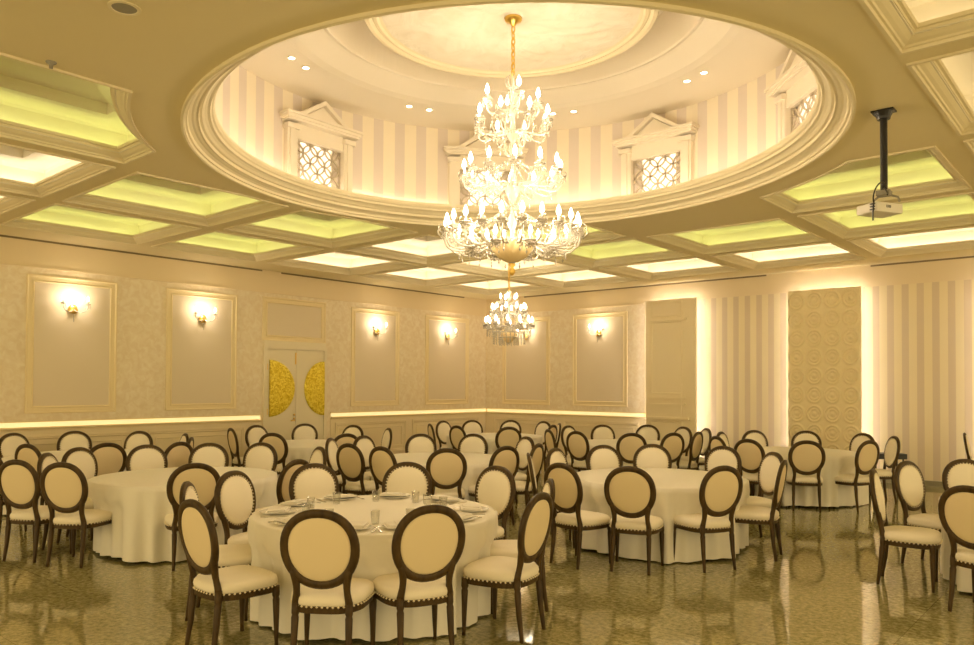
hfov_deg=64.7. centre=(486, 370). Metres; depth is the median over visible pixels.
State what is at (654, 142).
window
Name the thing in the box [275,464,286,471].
seat cushion
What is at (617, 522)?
seat cushion
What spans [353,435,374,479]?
dining chair
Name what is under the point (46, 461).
cushion
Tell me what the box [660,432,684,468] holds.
dining chair
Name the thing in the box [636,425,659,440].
dining chair
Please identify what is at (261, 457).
cushion
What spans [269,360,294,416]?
disc
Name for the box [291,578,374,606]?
seat cushion
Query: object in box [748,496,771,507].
seat cushion
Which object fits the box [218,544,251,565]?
seat cushion
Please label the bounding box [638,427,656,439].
cushion
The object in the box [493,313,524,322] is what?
strands
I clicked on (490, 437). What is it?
tablecloth
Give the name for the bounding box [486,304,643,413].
wall
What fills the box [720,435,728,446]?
cushion
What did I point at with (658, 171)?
grille
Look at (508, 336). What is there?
strands
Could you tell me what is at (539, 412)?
trim
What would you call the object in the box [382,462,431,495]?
dining chair
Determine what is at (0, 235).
trim
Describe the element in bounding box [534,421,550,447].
dining chair
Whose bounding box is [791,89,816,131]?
grille
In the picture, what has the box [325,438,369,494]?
dining chair
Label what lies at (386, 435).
cushion
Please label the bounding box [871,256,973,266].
trim
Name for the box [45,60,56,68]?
sprinkler
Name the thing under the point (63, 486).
dining chair
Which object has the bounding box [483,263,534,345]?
crystal chandelier
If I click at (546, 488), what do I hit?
cushion
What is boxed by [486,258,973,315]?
trim
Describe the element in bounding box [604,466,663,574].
dining chair
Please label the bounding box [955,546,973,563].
seat cushion
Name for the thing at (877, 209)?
ceiling projector
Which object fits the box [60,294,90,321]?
wall sconce
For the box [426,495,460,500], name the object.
folded napkin
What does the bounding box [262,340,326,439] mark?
door
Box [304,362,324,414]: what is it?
disc
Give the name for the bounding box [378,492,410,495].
folded napkin
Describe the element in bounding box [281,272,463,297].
trim
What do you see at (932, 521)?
seat cushion
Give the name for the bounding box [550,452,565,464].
cushion
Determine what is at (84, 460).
cushion
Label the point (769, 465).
cushion
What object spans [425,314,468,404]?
trim
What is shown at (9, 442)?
dining chair
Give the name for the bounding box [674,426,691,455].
dining chair
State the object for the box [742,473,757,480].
seat cushion
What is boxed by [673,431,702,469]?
dining chair
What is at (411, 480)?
cushion
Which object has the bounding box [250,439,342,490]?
tablecloth
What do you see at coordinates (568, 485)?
dining chair
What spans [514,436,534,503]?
dining chair
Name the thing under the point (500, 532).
seat cushion
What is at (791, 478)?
seat cushion
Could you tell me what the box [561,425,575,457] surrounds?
dining chair
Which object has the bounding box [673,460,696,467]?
seat cushion
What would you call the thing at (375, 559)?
tablecloth
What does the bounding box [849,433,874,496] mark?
dining chair
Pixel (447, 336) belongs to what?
wall sconce
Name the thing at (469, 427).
cushion
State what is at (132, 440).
cushion
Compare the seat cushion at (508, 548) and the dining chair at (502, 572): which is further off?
the seat cushion at (508, 548)
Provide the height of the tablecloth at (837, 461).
0.738 m
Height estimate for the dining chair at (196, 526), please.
1.007 m
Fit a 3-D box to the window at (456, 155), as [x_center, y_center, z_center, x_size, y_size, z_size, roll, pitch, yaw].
[-0.021,-2.767,10.678,1.160,1.122,0.295,0,-1,-5]
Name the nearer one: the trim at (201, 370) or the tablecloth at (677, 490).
the tablecloth at (677, 490)
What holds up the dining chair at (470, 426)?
on the floor
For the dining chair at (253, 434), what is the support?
on the floor
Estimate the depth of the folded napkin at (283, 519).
5.50 m
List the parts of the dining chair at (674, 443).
panel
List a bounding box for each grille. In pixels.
[298,140,340,188]
[460,170,509,205]
[633,152,679,192]
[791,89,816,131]
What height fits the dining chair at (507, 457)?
1.007 m
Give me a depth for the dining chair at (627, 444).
12.24 m
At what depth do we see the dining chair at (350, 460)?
9.78 m
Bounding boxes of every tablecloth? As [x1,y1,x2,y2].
[2,449,131,514]
[87,466,277,562]
[247,495,497,640]
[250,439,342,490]
[370,452,509,513]
[446,433,542,473]
[569,439,681,471]
[577,468,749,563]
[754,446,868,506]
[938,497,971,592]
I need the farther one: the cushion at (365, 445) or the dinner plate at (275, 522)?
the cushion at (365, 445)
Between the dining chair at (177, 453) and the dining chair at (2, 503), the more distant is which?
the dining chair at (177, 453)
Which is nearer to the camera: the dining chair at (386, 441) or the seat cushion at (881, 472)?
the seat cushion at (881, 472)
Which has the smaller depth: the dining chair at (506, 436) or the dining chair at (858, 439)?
the dining chair at (858, 439)
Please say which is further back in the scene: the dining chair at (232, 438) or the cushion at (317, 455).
the dining chair at (232, 438)
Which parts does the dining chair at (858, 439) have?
backrest frame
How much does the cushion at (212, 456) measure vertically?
0.402 m
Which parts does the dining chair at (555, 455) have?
backrest frame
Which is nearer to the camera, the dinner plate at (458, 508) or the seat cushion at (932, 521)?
the dinner plate at (458, 508)
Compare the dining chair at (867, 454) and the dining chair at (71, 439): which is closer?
the dining chair at (867, 454)
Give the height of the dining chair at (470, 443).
1.007 m
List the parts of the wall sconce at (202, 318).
plate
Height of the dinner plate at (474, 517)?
0.020 m
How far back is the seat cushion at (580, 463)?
12.71 m
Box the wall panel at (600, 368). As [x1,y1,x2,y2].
[572,311,627,406]
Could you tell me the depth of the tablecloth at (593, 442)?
13.58 m
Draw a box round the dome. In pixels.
[180,0,855,227]
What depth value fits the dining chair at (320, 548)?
4.62 m
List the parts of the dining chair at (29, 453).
backrest frame, panel, leg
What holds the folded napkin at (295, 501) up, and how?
on the dinner plate at (311, 502)
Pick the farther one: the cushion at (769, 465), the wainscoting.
the wainscoting
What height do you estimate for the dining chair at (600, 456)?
1.007 m
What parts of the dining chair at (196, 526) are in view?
leg, panel, backrest frame, leg, seat rail, nail trim, leg, leg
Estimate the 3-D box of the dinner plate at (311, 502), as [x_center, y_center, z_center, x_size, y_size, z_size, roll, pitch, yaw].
[-1.567,1.101,6.349,0.284,0.020,0.284,0,-1,23]
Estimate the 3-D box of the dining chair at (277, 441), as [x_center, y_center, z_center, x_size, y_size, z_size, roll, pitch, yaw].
[-3.249,1.461,12.045,0.509,1.007,0.573,0,-1,11]
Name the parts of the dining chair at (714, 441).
panel, backrest frame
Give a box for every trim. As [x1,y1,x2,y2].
[0,235,261,270]
[0,237,486,316]
[0,414,261,431]
[0,422,252,466]
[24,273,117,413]
[165,288,237,410]
[262,296,325,343]
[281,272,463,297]
[330,408,485,418]
[330,414,485,453]
[350,307,399,405]
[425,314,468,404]
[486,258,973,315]
[486,408,645,418]
[524,275,765,297]
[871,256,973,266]
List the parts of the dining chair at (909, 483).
leg, backrest frame, nail trim, leg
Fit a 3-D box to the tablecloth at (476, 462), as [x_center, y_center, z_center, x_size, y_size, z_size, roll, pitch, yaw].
[-0.635,1.566,10.529,1.927,0.738,1.934,-1,-1,41]
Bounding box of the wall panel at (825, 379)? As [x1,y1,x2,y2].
[788,286,861,449]
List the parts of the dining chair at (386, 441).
backrest frame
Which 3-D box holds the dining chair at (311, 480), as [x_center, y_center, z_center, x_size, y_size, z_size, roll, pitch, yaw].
[-1.508,1.374,7.045,0.509,1.007,0.573,1,-1,-32]
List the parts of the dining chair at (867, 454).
seat rail, leg, backrest frame, panel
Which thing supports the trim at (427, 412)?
attached to the wall at (141, 303)
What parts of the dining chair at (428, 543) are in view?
leg, nail trim, seat rail, backrest frame, panel, leg, leg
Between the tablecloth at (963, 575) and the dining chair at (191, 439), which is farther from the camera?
the dining chair at (191, 439)
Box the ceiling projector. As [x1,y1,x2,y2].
[857,107,902,220]
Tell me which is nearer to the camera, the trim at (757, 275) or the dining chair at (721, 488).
the dining chair at (721, 488)
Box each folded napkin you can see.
[265,506,290,513]
[274,515,293,522]
[279,499,313,504]
[323,494,356,498]
[349,521,371,528]
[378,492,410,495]
[382,520,400,528]
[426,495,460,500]
[456,511,475,519]
[460,503,482,510]
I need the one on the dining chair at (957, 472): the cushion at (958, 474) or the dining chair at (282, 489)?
the cushion at (958, 474)
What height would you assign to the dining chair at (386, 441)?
1.007 m
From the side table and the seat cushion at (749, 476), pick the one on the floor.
the side table
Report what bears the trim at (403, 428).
attached to the wall at (141, 303)
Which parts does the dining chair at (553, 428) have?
leg, backrest frame, panel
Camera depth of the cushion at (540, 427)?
16.16 m
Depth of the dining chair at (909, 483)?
7.67 m
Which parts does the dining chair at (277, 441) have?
panel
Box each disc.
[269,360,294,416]
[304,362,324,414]
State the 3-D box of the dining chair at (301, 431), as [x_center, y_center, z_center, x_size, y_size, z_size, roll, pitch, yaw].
[-3.417,1.505,14.424,0.509,1.007,0.573,1,-1,-15]
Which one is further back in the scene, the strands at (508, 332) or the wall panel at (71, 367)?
the strands at (508, 332)
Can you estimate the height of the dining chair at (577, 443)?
1.007 m
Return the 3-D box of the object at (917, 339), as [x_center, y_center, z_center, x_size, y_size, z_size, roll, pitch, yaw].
[8.659,0.179,12.956,13.470,3.520,0.012,-1,-1,41]
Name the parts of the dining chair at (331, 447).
backrest frame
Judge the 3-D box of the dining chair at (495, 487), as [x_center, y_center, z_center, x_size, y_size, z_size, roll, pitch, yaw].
[-0.083,1.379,6.931,0.509,1.007,0.573,-1,-1,42]
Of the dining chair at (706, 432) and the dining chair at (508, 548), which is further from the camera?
the dining chair at (706, 432)
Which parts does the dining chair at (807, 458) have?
leg, seat rail, backrest frame, panel, leg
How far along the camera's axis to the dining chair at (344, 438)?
11.74 m
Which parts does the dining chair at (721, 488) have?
leg, seat rail, leg, backrest frame, panel, leg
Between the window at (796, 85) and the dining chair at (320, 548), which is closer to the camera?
the dining chair at (320, 548)
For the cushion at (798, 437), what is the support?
on the dining chair at (802, 435)
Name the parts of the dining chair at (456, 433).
panel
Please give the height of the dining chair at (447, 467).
1.007 m
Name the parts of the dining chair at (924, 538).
backrest frame, nail trim, leg, leg, nail trim, seat rail, leg, leg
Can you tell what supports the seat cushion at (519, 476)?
on the dining chair at (524, 446)
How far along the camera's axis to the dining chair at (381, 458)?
9.35 m
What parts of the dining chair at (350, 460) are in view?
panel, backrest frame, seat rail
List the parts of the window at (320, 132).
pane, frame, cornice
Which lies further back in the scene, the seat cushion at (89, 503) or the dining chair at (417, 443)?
the dining chair at (417, 443)
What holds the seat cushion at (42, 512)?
on the dining chair at (20, 489)
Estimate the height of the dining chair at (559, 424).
1.007 m
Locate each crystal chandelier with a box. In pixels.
[437,14,587,275]
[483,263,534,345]
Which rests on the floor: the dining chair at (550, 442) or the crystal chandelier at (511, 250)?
the dining chair at (550, 442)
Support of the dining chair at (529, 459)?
on the floor
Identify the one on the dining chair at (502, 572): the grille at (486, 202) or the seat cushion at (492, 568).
the seat cushion at (492, 568)
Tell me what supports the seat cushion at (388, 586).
on the dining chair at (428, 543)
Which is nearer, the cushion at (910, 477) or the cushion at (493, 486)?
the cushion at (493, 486)
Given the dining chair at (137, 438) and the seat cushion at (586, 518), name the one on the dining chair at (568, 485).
the seat cushion at (586, 518)
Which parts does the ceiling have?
moulding, moulding, moulding, moulding, moulding, moulding, moulding, moulding, moulding, moulding, moulding, moulding, moulding, moulding, moulding, moulding, moulding, moulding, moulding, moulding, moulding, moulding, moulding, moulding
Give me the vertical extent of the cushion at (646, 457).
0.402 m
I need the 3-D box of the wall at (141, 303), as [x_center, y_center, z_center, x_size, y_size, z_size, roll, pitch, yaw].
[-6.424,-0.343,13.165,0.250,4.621,19.850,-1,-1,41]
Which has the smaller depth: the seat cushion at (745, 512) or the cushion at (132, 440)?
the seat cushion at (745, 512)
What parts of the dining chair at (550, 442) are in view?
panel, backrest frame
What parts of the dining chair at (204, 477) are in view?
leg, seat rail, backrest frame, panel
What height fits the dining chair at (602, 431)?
1.007 m
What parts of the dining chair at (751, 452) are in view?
backrest frame, panel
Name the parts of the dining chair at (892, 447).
leg, seat rail, backrest frame, leg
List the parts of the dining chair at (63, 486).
leg, panel, backrest frame, leg, seat rail, leg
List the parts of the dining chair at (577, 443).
panel, seat rail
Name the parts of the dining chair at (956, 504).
leg, backrest frame, panel, seat rail, leg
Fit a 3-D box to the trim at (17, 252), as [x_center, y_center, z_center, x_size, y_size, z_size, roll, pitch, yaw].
[-6.391,-1.833,13.008,0.030,0.446,19.600,-1,-1,41]
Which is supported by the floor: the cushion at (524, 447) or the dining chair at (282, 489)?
the dining chair at (282, 489)
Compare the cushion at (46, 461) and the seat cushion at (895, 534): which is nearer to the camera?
the seat cushion at (895, 534)
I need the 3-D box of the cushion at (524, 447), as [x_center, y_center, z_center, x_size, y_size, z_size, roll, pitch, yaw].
[0.536,1.209,11.233,0.087,0.402,0.395,1,-1,-31]
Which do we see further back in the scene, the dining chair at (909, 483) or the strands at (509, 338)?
the strands at (509, 338)
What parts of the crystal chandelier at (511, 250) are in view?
bulb, arm, arm, arm, arm, bulb, arm, bulb, arm, arm, bulb, arm, arm, arm, bulb, arm, arm, bulb, bulb, arm, arm, arm, arm, arm, arm, arm, bulb, arm, bulb, arm, arm, arm, lamp shade, stem, hanging chain, arm, bulb, arm, bulb, arm, arm, bulb, arm, arm, arm, bulb, arm, arm, arm, arm, bulb, arm, arm, bulb, arm, bulb, arm, arm, arm, arm, bulb, arm, arm, bulb, bulb, arm, arm, arm, arm, bulb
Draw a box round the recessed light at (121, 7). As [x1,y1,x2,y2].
[107,0,140,15]
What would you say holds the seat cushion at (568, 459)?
on the dining chair at (550, 442)
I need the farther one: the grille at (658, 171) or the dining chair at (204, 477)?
the grille at (658, 171)
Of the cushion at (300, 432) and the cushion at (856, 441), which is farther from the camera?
the cushion at (300, 432)
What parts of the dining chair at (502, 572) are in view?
leg, leg, nail trim, seat rail, leg, backrest frame, panel, leg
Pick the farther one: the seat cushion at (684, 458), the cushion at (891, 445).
the seat cushion at (684, 458)
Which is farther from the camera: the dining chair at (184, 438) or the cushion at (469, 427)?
the cushion at (469, 427)
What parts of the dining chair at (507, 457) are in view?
backrest frame, panel, leg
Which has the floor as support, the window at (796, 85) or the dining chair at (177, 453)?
the dining chair at (177, 453)
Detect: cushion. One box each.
[10,505,60,519]
[42,457,55,471]
[53,509,111,523]
[60,434,88,449]
[67,451,94,480]
[85,499,93,508]
[126,434,148,448]
[130,449,163,470]
[164,511,217,525]
[185,487,197,500]
[192,447,224,466]
[193,565,277,593]
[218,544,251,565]
[221,476,252,523]
[227,532,248,543]
[232,457,242,463]
[246,446,272,469]
[248,428,265,443]
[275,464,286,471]
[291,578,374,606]
[294,426,314,439]
[294,468,334,498]
[310,450,322,463]
[328,441,337,469]
[337,475,369,482]
[345,427,360,436]
[345,480,381,490]
[357,439,373,465]
[373,573,452,599]
[382,431,389,447]
[387,467,426,495]
[408,437,433,452]
[434,487,464,497]
[438,423,449,441]
[463,556,538,581]
[464,422,480,432]
[468,485,475,492]
[478,471,509,513]
[490,540,517,557]
[495,526,503,537]
[502,422,518,429]
[514,472,526,479]
[515,480,531,490]
[517,440,531,466]
[536,423,548,441]
[543,485,549,493]
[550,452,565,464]
[555,510,609,525]
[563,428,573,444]
[566,458,577,464]
[573,460,585,467]
[590,449,618,469]
[593,427,612,438]
[610,515,662,529]
[637,448,667,467]
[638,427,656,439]
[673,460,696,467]
[674,513,729,527]
[676,429,689,449]
[682,456,704,462]
[701,431,708,452]
[708,450,736,470]
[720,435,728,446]
[735,505,778,519]
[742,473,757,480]
[746,433,765,446]
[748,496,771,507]
[760,456,779,490]
[786,474,822,482]
[794,433,817,443]
[834,474,868,482]
[851,436,868,450]
[867,468,891,475]
[874,475,884,517]
[879,525,941,543]
[885,439,896,464]
[899,466,922,505]
[907,513,940,528]
[948,464,973,487]
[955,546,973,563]
[966,436,971,458]
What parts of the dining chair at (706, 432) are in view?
backrest frame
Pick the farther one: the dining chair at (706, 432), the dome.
the dining chair at (706, 432)
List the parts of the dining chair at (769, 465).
leg, nail trim, backrest frame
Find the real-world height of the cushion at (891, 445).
0.402 m
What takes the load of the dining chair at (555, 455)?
on the floor
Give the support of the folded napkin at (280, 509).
on the dinner plate at (291, 510)
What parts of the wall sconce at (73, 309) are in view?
plate, arm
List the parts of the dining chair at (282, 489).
backrest frame, panel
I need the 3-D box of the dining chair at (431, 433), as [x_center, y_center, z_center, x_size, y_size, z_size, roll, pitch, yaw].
[-0.859,1.528,14.991,0.573,1.007,0.509,1,-1,-17]
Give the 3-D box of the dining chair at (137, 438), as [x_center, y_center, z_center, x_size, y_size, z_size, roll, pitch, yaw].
[-5.523,1.446,11.861,0.509,1.007,0.573,0,-1,8]
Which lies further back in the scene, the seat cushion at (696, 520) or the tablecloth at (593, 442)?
the tablecloth at (593, 442)
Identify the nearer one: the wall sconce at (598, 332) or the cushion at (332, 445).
the cushion at (332, 445)
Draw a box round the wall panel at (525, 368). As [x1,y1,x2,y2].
[502,316,549,404]
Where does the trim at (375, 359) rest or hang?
attached to the wall at (141, 303)
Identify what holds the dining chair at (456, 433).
on the floor
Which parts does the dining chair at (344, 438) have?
backrest frame, panel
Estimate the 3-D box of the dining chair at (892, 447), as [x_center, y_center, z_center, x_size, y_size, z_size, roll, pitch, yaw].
[5.997,1.503,11.826,0.573,1.007,0.509,0,-1,6]
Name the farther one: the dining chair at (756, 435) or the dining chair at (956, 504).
the dining chair at (756, 435)
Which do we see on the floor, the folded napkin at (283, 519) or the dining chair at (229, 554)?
the dining chair at (229, 554)
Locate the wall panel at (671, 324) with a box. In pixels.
[646,298,696,455]
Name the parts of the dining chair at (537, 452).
seat rail, leg, backrest frame, panel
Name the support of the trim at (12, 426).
attached to the wall at (141, 303)
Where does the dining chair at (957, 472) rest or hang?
on the floor
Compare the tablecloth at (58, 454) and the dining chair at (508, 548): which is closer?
the dining chair at (508, 548)
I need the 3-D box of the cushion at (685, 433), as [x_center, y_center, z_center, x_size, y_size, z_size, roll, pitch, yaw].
[3.604,1.282,14.227,0.087,0.402,0.395,1,-1,-30]
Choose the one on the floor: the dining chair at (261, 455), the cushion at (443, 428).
the dining chair at (261, 455)
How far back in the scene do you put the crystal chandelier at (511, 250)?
7.52 m
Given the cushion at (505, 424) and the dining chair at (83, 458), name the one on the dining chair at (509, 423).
the cushion at (505, 424)
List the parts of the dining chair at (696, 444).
backrest frame, panel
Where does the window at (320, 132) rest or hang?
in the dome
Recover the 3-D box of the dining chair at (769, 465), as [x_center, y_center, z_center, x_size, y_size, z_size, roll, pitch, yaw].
[3.027,1.429,8.735,0.573,1.007,0.509,1,-1,-12]
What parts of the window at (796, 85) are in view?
cornice, frame, pane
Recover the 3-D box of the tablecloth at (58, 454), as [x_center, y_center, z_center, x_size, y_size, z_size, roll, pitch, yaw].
[-5.679,1.545,10.771,1.922,0.738,2.012,-1,-1,41]
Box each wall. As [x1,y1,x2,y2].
[0,264,485,438]
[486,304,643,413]
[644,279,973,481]
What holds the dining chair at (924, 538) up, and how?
on the floor
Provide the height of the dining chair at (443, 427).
1.007 m
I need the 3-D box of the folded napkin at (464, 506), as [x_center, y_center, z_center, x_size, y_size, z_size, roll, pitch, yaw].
[-0.127,1.083,6.113,0.170,0.026,0.260,0,-1,-4]
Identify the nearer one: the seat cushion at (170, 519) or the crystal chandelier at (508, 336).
the seat cushion at (170, 519)
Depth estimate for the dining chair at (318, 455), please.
9.17 m
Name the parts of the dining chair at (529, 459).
backrest frame, leg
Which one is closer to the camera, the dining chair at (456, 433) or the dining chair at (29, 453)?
the dining chair at (29, 453)
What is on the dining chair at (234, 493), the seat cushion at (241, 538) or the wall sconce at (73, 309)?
the seat cushion at (241, 538)
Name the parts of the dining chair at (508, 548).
leg, leg, backrest frame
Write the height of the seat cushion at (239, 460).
0.086 m
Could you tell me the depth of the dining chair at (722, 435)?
12.71 m
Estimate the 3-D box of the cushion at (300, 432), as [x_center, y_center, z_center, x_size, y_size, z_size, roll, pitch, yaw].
[-3.472,1.254,14.633,0.395,0.402,0.087,1,-1,-15]
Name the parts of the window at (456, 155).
pane, frame, cornice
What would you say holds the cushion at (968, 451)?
on the dining chair at (966, 441)
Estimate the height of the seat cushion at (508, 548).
0.086 m
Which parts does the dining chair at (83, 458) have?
backrest frame, leg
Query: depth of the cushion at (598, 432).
14.78 m
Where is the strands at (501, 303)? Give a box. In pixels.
[500,302,515,310]
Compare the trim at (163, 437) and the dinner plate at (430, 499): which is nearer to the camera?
the dinner plate at (430, 499)
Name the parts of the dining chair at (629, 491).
leg, leg, panel, backrest frame, seat rail, nail trim, leg, leg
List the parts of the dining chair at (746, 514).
seat rail, leg, leg, backrest frame, panel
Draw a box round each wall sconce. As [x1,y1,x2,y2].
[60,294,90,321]
[193,307,217,329]
[372,322,387,334]
[444,328,457,344]
[587,324,604,341]
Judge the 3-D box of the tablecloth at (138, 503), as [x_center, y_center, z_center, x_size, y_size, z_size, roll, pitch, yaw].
[-3.288,1.512,8.379,1.928,0.738,1.932,-1,-1,41]
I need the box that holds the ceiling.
[0,0,973,299]
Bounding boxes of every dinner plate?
[259,508,296,514]
[273,521,285,524]
[280,501,313,506]
[324,496,356,500]
[379,495,410,498]
[428,497,459,502]
[453,506,488,511]
[463,516,475,521]
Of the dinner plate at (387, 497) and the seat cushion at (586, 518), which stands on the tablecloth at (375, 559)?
the dinner plate at (387, 497)
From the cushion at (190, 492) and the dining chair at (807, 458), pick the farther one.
the dining chair at (807, 458)
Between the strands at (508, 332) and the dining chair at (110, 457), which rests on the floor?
the dining chair at (110, 457)
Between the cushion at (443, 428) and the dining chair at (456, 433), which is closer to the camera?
the dining chair at (456, 433)
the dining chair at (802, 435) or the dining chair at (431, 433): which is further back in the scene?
the dining chair at (431, 433)
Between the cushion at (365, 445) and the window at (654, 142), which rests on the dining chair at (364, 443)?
the cushion at (365, 445)
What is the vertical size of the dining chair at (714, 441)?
1.007 m
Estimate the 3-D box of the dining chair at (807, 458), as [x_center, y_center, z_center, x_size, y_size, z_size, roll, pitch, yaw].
[4.540,1.479,10.976,0.509,1.007,0.573,0,-1,15]
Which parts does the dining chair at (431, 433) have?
panel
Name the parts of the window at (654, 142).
cornice, frame, pane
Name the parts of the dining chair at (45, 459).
leg, backrest frame, leg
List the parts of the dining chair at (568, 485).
leg, panel, backrest frame, leg, leg, seat rail, leg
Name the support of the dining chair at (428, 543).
on the floor
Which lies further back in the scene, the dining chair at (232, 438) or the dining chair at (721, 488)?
the dining chair at (232, 438)
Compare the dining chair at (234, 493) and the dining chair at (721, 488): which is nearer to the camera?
the dining chair at (234, 493)
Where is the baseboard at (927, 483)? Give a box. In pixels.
[699,465,942,487]
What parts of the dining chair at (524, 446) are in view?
backrest frame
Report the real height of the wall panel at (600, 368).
2.200 m
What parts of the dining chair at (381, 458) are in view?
panel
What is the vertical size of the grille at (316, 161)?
0.599 m
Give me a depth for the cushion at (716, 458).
9.60 m
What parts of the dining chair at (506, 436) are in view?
backrest frame, panel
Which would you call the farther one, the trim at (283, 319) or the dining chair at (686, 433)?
the trim at (283, 319)
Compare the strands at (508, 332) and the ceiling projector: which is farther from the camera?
the strands at (508, 332)
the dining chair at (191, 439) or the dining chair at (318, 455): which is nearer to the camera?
the dining chair at (318, 455)
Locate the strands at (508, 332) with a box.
[486,328,530,337]
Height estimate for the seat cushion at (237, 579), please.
0.086 m
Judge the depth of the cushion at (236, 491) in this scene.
6.55 m
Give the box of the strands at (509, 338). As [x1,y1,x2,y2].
[499,336,518,345]
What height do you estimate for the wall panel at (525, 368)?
2.200 m
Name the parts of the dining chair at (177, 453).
panel, backrest frame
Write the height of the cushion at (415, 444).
0.402 m
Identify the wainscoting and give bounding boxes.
[486,414,643,453]
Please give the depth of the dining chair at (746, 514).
7.77 m
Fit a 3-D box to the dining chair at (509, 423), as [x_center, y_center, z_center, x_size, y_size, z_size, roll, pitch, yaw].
[0.441,1.560,16.326,0.509,1.007,0.573,0,-1,16]
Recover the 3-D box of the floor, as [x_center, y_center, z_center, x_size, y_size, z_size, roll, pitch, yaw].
[0.486,1.946,7.020,18.800,0.120,20.200,-1,-1,41]
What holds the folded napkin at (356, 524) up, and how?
on the dinner plate
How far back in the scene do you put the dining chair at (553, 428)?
14.58 m
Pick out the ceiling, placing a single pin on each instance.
(94, 150)
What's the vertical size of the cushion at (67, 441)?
0.402 m
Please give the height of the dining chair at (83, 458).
1.007 m
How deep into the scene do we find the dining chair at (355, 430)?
14.21 m
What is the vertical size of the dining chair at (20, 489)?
1.007 m
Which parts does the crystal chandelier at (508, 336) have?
stem, hanging chain, lamp shade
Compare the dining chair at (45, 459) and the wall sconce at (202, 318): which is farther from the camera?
the wall sconce at (202, 318)
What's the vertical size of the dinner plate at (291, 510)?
0.020 m
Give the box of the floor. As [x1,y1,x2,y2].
[0,463,973,644]
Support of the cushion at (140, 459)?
on the dining chair at (147, 456)
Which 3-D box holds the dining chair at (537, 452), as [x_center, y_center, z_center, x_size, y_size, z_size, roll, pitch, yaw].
[0.423,1.441,10.025,0.573,1.007,0.509,0,-1,25]
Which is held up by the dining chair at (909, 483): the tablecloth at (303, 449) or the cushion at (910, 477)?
the cushion at (910, 477)
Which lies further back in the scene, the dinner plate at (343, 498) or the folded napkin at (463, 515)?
the dinner plate at (343, 498)
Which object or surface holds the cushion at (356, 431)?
on the dining chair at (355, 430)
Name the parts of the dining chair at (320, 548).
leg, leg, panel, backrest frame, nail trim, seat rail, leg, leg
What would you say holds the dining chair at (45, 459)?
on the floor
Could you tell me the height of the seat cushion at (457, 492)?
0.086 m
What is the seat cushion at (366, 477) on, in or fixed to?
on the dining chair at (331, 447)
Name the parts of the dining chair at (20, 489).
leg, panel, backrest frame, seat rail, leg, leg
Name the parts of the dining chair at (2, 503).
leg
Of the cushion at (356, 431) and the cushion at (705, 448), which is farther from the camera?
the cushion at (356, 431)
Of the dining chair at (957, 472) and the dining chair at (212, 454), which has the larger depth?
the dining chair at (212, 454)
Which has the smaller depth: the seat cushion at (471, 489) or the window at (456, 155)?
the seat cushion at (471, 489)
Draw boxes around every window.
[279,101,363,196]
[444,129,527,210]
[611,113,698,195]
[764,50,816,141]
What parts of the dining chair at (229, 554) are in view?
backrest frame, leg, nail trim, leg, leg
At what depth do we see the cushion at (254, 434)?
13.98 m
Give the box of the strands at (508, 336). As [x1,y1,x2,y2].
[493,331,524,344]
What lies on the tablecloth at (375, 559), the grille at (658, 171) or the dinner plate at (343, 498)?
the dinner plate at (343, 498)
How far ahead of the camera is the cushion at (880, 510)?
6.89 m
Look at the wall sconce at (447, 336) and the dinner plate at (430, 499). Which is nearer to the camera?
the dinner plate at (430, 499)
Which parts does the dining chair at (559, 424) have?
backrest frame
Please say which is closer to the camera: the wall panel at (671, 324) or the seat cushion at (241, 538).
the seat cushion at (241, 538)
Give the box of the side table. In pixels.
[875,452,906,467]
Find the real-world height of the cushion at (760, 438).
0.402 m
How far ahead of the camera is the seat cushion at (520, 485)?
9.80 m
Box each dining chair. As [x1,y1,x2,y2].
[0,433,29,458]
[0,458,26,532]
[0,459,71,562]
[14,444,43,525]
[37,452,93,549]
[40,462,111,567]
[57,431,91,450]
[61,447,97,540]
[90,443,126,475]
[124,431,152,448]
[126,444,167,470]
[164,463,219,570]
[165,442,192,467]
[178,499,279,644]
[179,433,188,441]
[179,481,251,620]
[187,437,193,448]
[188,443,228,466]
[214,470,255,544]
[227,428,242,466]
[242,459,308,532]
[243,442,277,471]
[245,425,267,446]
[259,433,287,474]
[280,509,375,644]
[289,463,338,499]
[291,423,317,439]
[309,446,326,464]
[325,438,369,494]
[326,433,356,494]
[336,443,381,494]
[342,425,363,436]
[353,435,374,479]
[365,428,391,471]
[369,446,396,494]
[370,505,465,644]
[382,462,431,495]
[405,434,436,452]
[426,448,466,499]
[427,423,437,449]
[436,420,450,448]
[449,425,465,449]
[458,434,487,453]
[461,492,552,643]
[462,420,482,432]
[468,446,519,524]
[475,465,515,539]
[490,478,554,613]
[495,427,521,471]
[499,420,521,432]
[510,443,543,515]
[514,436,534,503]
[527,453,574,548]
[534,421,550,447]
[543,425,557,471]
[544,423,560,448]
[544,429,580,471]
[544,463,610,569]
[546,448,567,534]
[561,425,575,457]
[566,431,589,469]
[586,445,621,469]
[591,424,614,438]
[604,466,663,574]
[616,433,646,465]
[633,444,671,467]
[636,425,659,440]
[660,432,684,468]
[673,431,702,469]
[673,465,742,572]
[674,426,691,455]
[682,428,711,469]
[704,446,741,472]
[709,436,754,495]
[717,432,729,446]
[734,439,780,507]
[735,460,787,561]
[742,430,767,446]
[748,452,783,542]
[786,440,825,512]
[791,431,821,445]
[828,440,879,511]
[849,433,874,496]
[867,436,899,502]
[869,469,942,592]
[894,461,940,563]
[938,485,973,611]
[942,459,973,490]
[963,433,971,459]
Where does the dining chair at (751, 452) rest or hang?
on the floor
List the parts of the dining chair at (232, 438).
panel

